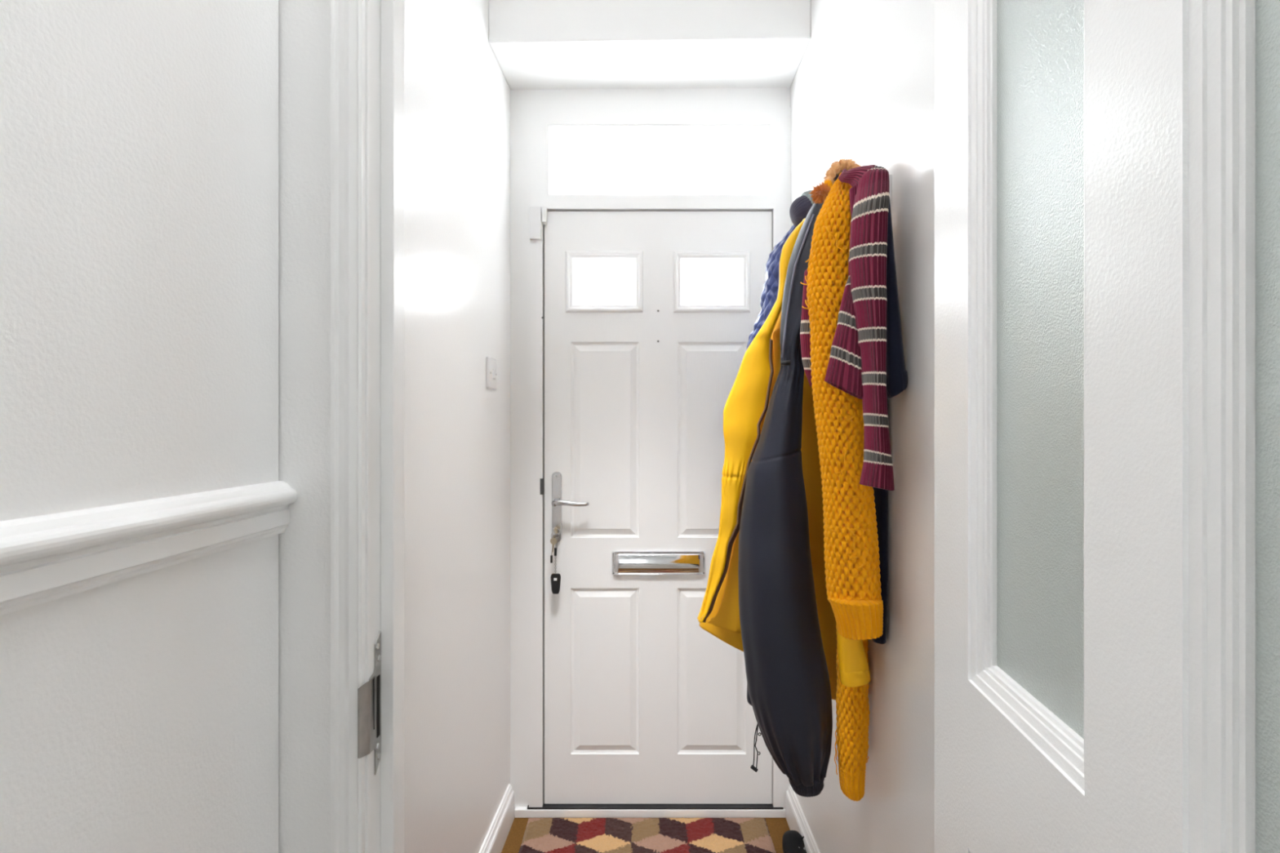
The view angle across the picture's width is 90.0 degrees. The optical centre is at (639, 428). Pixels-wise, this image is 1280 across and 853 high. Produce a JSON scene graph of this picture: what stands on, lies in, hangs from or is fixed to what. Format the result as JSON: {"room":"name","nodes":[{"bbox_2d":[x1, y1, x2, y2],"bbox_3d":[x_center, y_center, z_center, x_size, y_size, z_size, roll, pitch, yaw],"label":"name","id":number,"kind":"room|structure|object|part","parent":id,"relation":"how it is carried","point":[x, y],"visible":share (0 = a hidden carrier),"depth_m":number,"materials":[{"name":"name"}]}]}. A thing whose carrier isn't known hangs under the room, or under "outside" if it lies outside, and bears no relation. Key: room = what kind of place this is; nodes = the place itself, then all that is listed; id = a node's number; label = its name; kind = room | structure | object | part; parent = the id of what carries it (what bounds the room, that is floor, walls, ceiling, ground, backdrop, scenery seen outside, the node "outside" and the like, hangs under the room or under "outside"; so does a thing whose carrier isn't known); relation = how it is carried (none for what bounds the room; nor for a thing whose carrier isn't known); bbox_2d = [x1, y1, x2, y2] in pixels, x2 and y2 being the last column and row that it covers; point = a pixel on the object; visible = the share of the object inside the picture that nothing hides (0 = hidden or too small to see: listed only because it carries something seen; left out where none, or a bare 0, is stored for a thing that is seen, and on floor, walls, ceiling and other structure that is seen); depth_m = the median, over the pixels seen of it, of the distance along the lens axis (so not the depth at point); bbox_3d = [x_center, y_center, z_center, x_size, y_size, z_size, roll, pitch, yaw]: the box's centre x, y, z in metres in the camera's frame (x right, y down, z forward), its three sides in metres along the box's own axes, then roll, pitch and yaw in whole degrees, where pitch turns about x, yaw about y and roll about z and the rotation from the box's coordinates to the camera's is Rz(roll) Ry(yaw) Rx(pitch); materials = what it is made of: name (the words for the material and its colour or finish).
{"room":"entrance hallway","nodes":[
{"label":"entrance hallway","id":0,"kind":"room"},
{"bbox_2d":[0,0,278,852],"bbox_3d":[-0.499,-0.225,-0.902,0.100,3.000,3.395,0,0,0],"label":"wall","id":1,"kind":"structure","parent":0,"point":[139,139],"depth_m":0.57,"materials":[{"name":"white paint"}]},
{"bbox_2d":[0,480,297,615],"bbox_3d":[-0.438,0.098,-0.901,0.022,0.064,3.398,0,0,0],"label":"trim","id":2,"kind":"structure","parent":1,"relation":"attached to","point":[44,558],"depth_m":0.54,"materials":[{"name":"white wood"}]},
{"bbox_2d":[278,0,330,852],"bbox_3d":[-0.456,-0.225,0.834,0.186,3.000,0.072,0,0,0],"label":"wall","id":3,"kind":"structure","parent":0,"point":[304,25],"depth_m":0.80,"materials":[{"name":"white paint"}]},
{"bbox_2d":[330,0,364,852],"bbox_3d":[-0.362,0.235,0.791,0.040,2.080,0.014,0,0,0],"label":"trim","id":4,"kind":"structure","parent":3,"relation":"attached to","point":[347,16],"depth_m":0.79,"materials":[{"name":"white wood"}]},
{"bbox_2d":[404,0,510,852],"bbox_3d":[-0.500,-0.125,1.535,0.100,2.800,1.335,0,0,2],"label":"wall","id":5,"kind":"structure","parent":0,"point":[457,91],"depth_m":1.54,"materials":[{"name":"white paint"}]},
{"bbox_2d":[485,356,497,390],"bbox_3d":[-0.429,-0.159,1.866,0.016,0.090,0.088,0,0,2],"label":"light switch","id":6,"kind":"object","parent":5,"relation":"attached to","point":[491,363],"visible":1,"depth_m":1.84,"materials":[{"name":"white plastic"}]},
{"bbox_2d":[478,783,514,852],"bbox_3d":[-0.444,1.218,1.482,0.018,0.113,1.221,0,0,2],"label":"baseboard","id":7,"kind":"structure","parent":5,"relation":"attached to","point":[494,842],"depth_m":1.94,"materials":[{"name":"white wood"}]},
{"bbox_2d":[514,806,785,817],"bbox_3d":[0.033,1.262,2.147,0.887,0.026,0.107,0,0,0],"label":"trim","id":8,"kind":"structure","parent":5,"relation":"attached to","point":[519,811],"depth_m":2.09,"materials":[{"name":"white"}]},
{"bbox_2d":[527,802,783,808],"bbox_3d":[0.050,1.245,2.127,0.840,0.006,0.066,0,0,0],"label":"threshold","id":9,"kind":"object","parent":5,"relation":"attached to","point":[544,806],"depth_m":2.10,"materials":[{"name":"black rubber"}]},
{"bbox_2d":[501,817,790,852],"bbox_3d":[0.000,1.305,1.567,1.240,0.060,1.505,0,0,0],"label":"floor","id":10,"kind":"structure","parent":0,"point":[777,827],"depth_m":2.02,"materials":[{"name":"brown wood"}]},
{"bbox_2d":[518,817,776,852],"bbox_3d":[0.022,1.266,1.593,0.773,0.013,0.990,0,0,0],"label":"doormat","id":11,"kind":"object","parent":10,"relation":"on","point":[541,835],"visible":1,"depth_m":1.99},
{"bbox_2d":[782,830,806,852],"bbox_3d":[0.452,1.228,1.784,0.074,0.094,0.281,0,0,0],"label":"shoe","id":12,"kind":"object","parent":10,"relation":"on","point":[793,842],"visible":0.98,"depth_m":1.86,"materials":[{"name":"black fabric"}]},
{"bbox_2d":[488,0,810,89],"bbox_3d":[0.029,-1.319,2.024,0.933,0.412,0.352,0,0,0],"label":"ceiling","id":13,"kind":"structure","parent":0,"point":[535,44],"depth_m":1.86,"materials":[{"name":"white paint"}]},
{"bbox_2d":[790,0,934,852],"bbox_3d":[0.542,-0.125,1.535,0.105,2.800,1.330,0,0,0],"label":"wall","id":14,"kind":"structure","parent":0,"point":[862,87],"depth_m":1.23,"materials":[{"name":"white paint"}]},
{"bbox_2d":[786,784,820,852],"bbox_3d":[0.483,1.218,1.482,0.018,0.113,1.219,0,0,0],"label":"baseboard","id":15,"kind":"structure","parent":14,"relation":"attached to","point":[796,819],"depth_m":1.95,"materials":[{"name":"white wood"}]},
{"bbox_2d":[871,195,907,644],"bbox_3d":[0.469,-0.016,1.236,0.047,0.882,0.159,0,0,0],"label":"coat","id":16,"kind":"object","parent":14,"relation":"hanging from","point":[896,373],"visible":0.52,"depth_m":1.17,"materials":[{"name":"black fabric"}]},
{"bbox_2d":[888,174,891,207],"bbox_3d":[0.459,-0.464,1.262,0.064,0.064,0.026,0,0,0],"label":"coat hook","id":17,"kind":"object","parent":14,"relation":"attached to","point":[890,175],"visible":0.15,"depth_m":1.25,"materials":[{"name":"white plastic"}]},
{"bbox_2d":[800,172,883,801],"bbox_3d":[0.426,0.140,1.272,0.140,1.293,0.267,0,0,36],"label":"cardigan","id":18,"kind":"object","parent":17,"relation":"hanging from","point":[851,548],"visible":0.93,"depth_m":1.20,"materials":[{"name":"fabric"}]},
{"bbox_2d":[808,157,861,204],"bbox_3d":[0.412,-0.518,1.348,0.120,0.103,0.054,0,0,-15],"label":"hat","id":19,"kind":"object","parent":18,"relation":"on","point":[820,193],"visible":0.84,"depth_m":1.34,"materials":[{"name":"fur"}]},
{"bbox_3d":[0.432,-0.521,1.363,0.068,0.069,0.031,0,0,0],"label":"crown","id":20,"kind":"part","parent":19,"relation":"part of","materials":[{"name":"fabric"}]},
{"bbox_2d":[800,164,894,490],"bbox_3d":[0.392,-0.193,1.216,0.128,0.605,0.221,0,0,0],"label":"striped scarf","id":21,"kind":"object","parent":17,"relation":"hanging from","point":[857,365],"visible":0.89,"depth_m":1.13,"materials":[{"name":"red fabric"}]},
{"bbox_3d":[0.460,-0.464,1.420,0.064,0.064,0.026,0,0,0],"label":"coat hook","id":22,"kind":"object","parent":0,"visible":0},
{"bbox_2d":[737,200,832,796],"bbox_3d":[0.320,0.137,1.398,0.211,1.304,0.153,0,0,0],"label":"navy anorak","id":23,"kind":"object","parent":22,"relation":"hanging from","point":[788,690],"visible":0.88,"depth_m":1.34,"materials":[{"name":"black fabric"}]},
{"bbox_3d":[0.258,0.769,1.445,0.017,0.016,0.008,0,0,0],"label":"cord","id":24,"kind":"part","parent":23,"relation":"part of","materials":[{"name":"black plastic"}]},
{"bbox_3d":[0.461,-0.464,1.700,0.064,0.064,0.026,0,0,0],"label":"coat hook","id":25,"kind":"object","parent":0,"visible":0},
{"bbox_2d":[746,225,795,350],"bbox_3d":[0.373,-0.117,1.674,0.208,0.842,0.138,0,0,0],"label":"quilted jacket","id":26,"kind":"object","parent":25,"relation":"hanging from","point":[769,295],"visible":0.1,"depth_m":1.64,"materials":[{"name":"blue fabric"}]},
{"bbox_3d":[0.043,-1.255,0.834,0.812,0.940,0.072,0,0,0],"label":"wall","id":27,"kind":"structure","parent":0,"visible":0},
{"bbox_2d":[357,630,381,774],"bbox_3d":[-0.338,0.352,0.804,0.006,0.179,0.053,0,0,7],"label":"strike plate","id":28,"kind":"object","parent":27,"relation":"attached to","point":[369,695],"visible":1,"depth_m":0.80,"materials":[{"name":"metal"}]},
{"bbox_3d":[-0.337,0.352,0.814,0.002,0.179,0.034,0,0,0],"label":"plate","id":29,"kind":"part","parent":28,"relation":"part of","materials":[{"name":"metal"}]},
{"bbox_2d":[364,0,404,852],"bbox_3d":[0.043,0.245,0.834,0.813,2.060,0.077,0,0,0],"label":"trim","id":30,"kind":"structure","parent":27,"relation":"attached to","point":[384,19],"depth_m":0.83,"materials":[{"name":"white wood"}]},
{"bbox_2d":[934,0,1279,852],"bbox_3d":[0.348,0.279,0.429,0.051,1.977,0.771,0,0,7],"label":"door","id":31,"kind":"structure","parent":27,"relation":"in","point":[1107,172],"depth_m":0.45,"materials":[{"name":"white paint"}]},
{"bbox_3d":[0.366,-0.155,0.585,0.004,0.820,0.182,0,0,7],"label":"pane","id":32,"kind":"part","parent":31,"relation":"part of","materials":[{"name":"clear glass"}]},
{"bbox_3d":[0.328,-0.155,0.264,0.004,0.820,0.182,0,0,7],"label":"pane","id":33,"kind":"part","parent":31,"relation":"part of","materials":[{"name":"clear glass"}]},
{"bbox_3d":[0.033,-1.310,2.260,1.123,0.429,0.120,0,0,0],"label":"wall","id":34,"kind":"structure","parent":0,"visible":0},
{"bbox_2d":[543,224,544,802],"bbox_3d":[0.059,0.255,2.129,0.766,1.980,0.006,0,0,0],"label":"trim","id":35,"kind":"structure","parent":34,"relation":"attached to","point":[544,224],"depth_m":2.13,"materials":[{"name":"white wood"}]},
{"bbox_2d":[510,88,790,809],"bbox_3d":[0.034,0.075,2.155,0.983,2.401,0.090,0,0,0],"label":"trim","id":36,"kind":"structure","parent":34,"relation":"attached to","point":[521,100],"depth_m":2.11,"materials":[{"name":"white wood"}]},
{"bbox_2d":[529,206,547,239],"bbox_3d":[-0.332,-0.669,2.098,0.055,0.106,0.028,0,0,0],"label":"sensor","id":37,"kind":"object","parent":36,"relation":"attached to","point":[535,211],"visible":1,"depth_m":2.08,"materials":[{"name":"white plastic"}]},
{"bbox_2d":[540,211,772,804],"bbox_3d":[0.054,0.262,2.110,0.762,1.955,0.112,0,0,0],"label":"door","id":38,"kind":"structure","parent":34,"relation":"in","point":[644,704],"depth_m":2.11,"materials":[{"name":"white wood"}]},
{"bbox_2d":[550,527,560,594],"bbox_3d":[-0.272,0.428,2.075,0.031,0.216,0.032,0,0,37],"label":"keys","id":39,"kind":"object","parent":38,"relation":"hanging from","point":[555,577],"visible":1,"depth_m":2.07,"materials":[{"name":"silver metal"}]},
{"bbox_3d":[-0.274,0.259,2.107,0.032,0.231,0.010,0,0,0],"label":"handle","id":40,"kind":"part","parent":38,"relation":"part of","materials":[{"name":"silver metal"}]},
{"bbox_3d":[-0.226,0.242,2.078,0.122,0.023,0.049,0,0,0],"label":"lever","id":41,"kind":"part","parent":38,"relation":"part of","materials":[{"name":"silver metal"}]},
{"bbox_3d":[0.061,0.444,2.107,0.308,0.078,0.009,0,0,0],"label":"letter plate","id":42,"kind":"part","parent":38,"relation":"part of","materials":[{"name":"silver metal"}]},
{"bbox_2d":[546,124,769,195],"bbox_3d":[0.060,-0.878,2.130,0.732,0.235,0.060,0,0,0],"label":"window","id":43,"kind":"structure","parent":34,"relation":"in","point":[552,130],"depth_m":2.11,"materials":[{"name":"white plastic"}]},
{"bbox_2d":[528,106,791,817],"bbox_3d":[0.075,0.112,2.149,0.879,2.327,0.102,0,0,0],"label":"door frame","id":44,"kind":"structure","parent":34,"relation":"attached to","point":[779,118],"depth_m":2.10,"materials":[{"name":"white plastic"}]},
{"bbox_3d":[0.461,-0.464,1.570,0.064,0.064,0.026,0,0,0],"label":"coat hook","id":45,"kind":"object","parent":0,"visible":0},
{"bbox_2d":[697,218,871,700],"bbox_3d":[0.310,0.072,1.440,0.351,1.157,0.338,0,0,0],"label":"raincoat","id":46,"kind":"object","parent":45,"relation":"hanging from","point":[744,411],"visible":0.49,"depth_m":1.46,"materials":[{"name":"yellow"}]},
{"bbox_3d":[0.260,-0.017,1.466,0.256,0.923,0.039,0,0,0],"label":"panel","id":47,"kind":"part","parent":46,"relation":"part of","materials":[{"name":"yellow fabric"}]},
{"bbox_2d":[789,190,813,226],"bbox_3d":[0.418,-0.545,1.600,0.085,0.094,0.099,0,0,0],"label":"beanie","id":48,"kind":"object","parent":46,"relation":"on","point":[800,207],"visible":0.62,"depth_m":1.57,"materials":[{"name":"grey fabric"}]}
]}

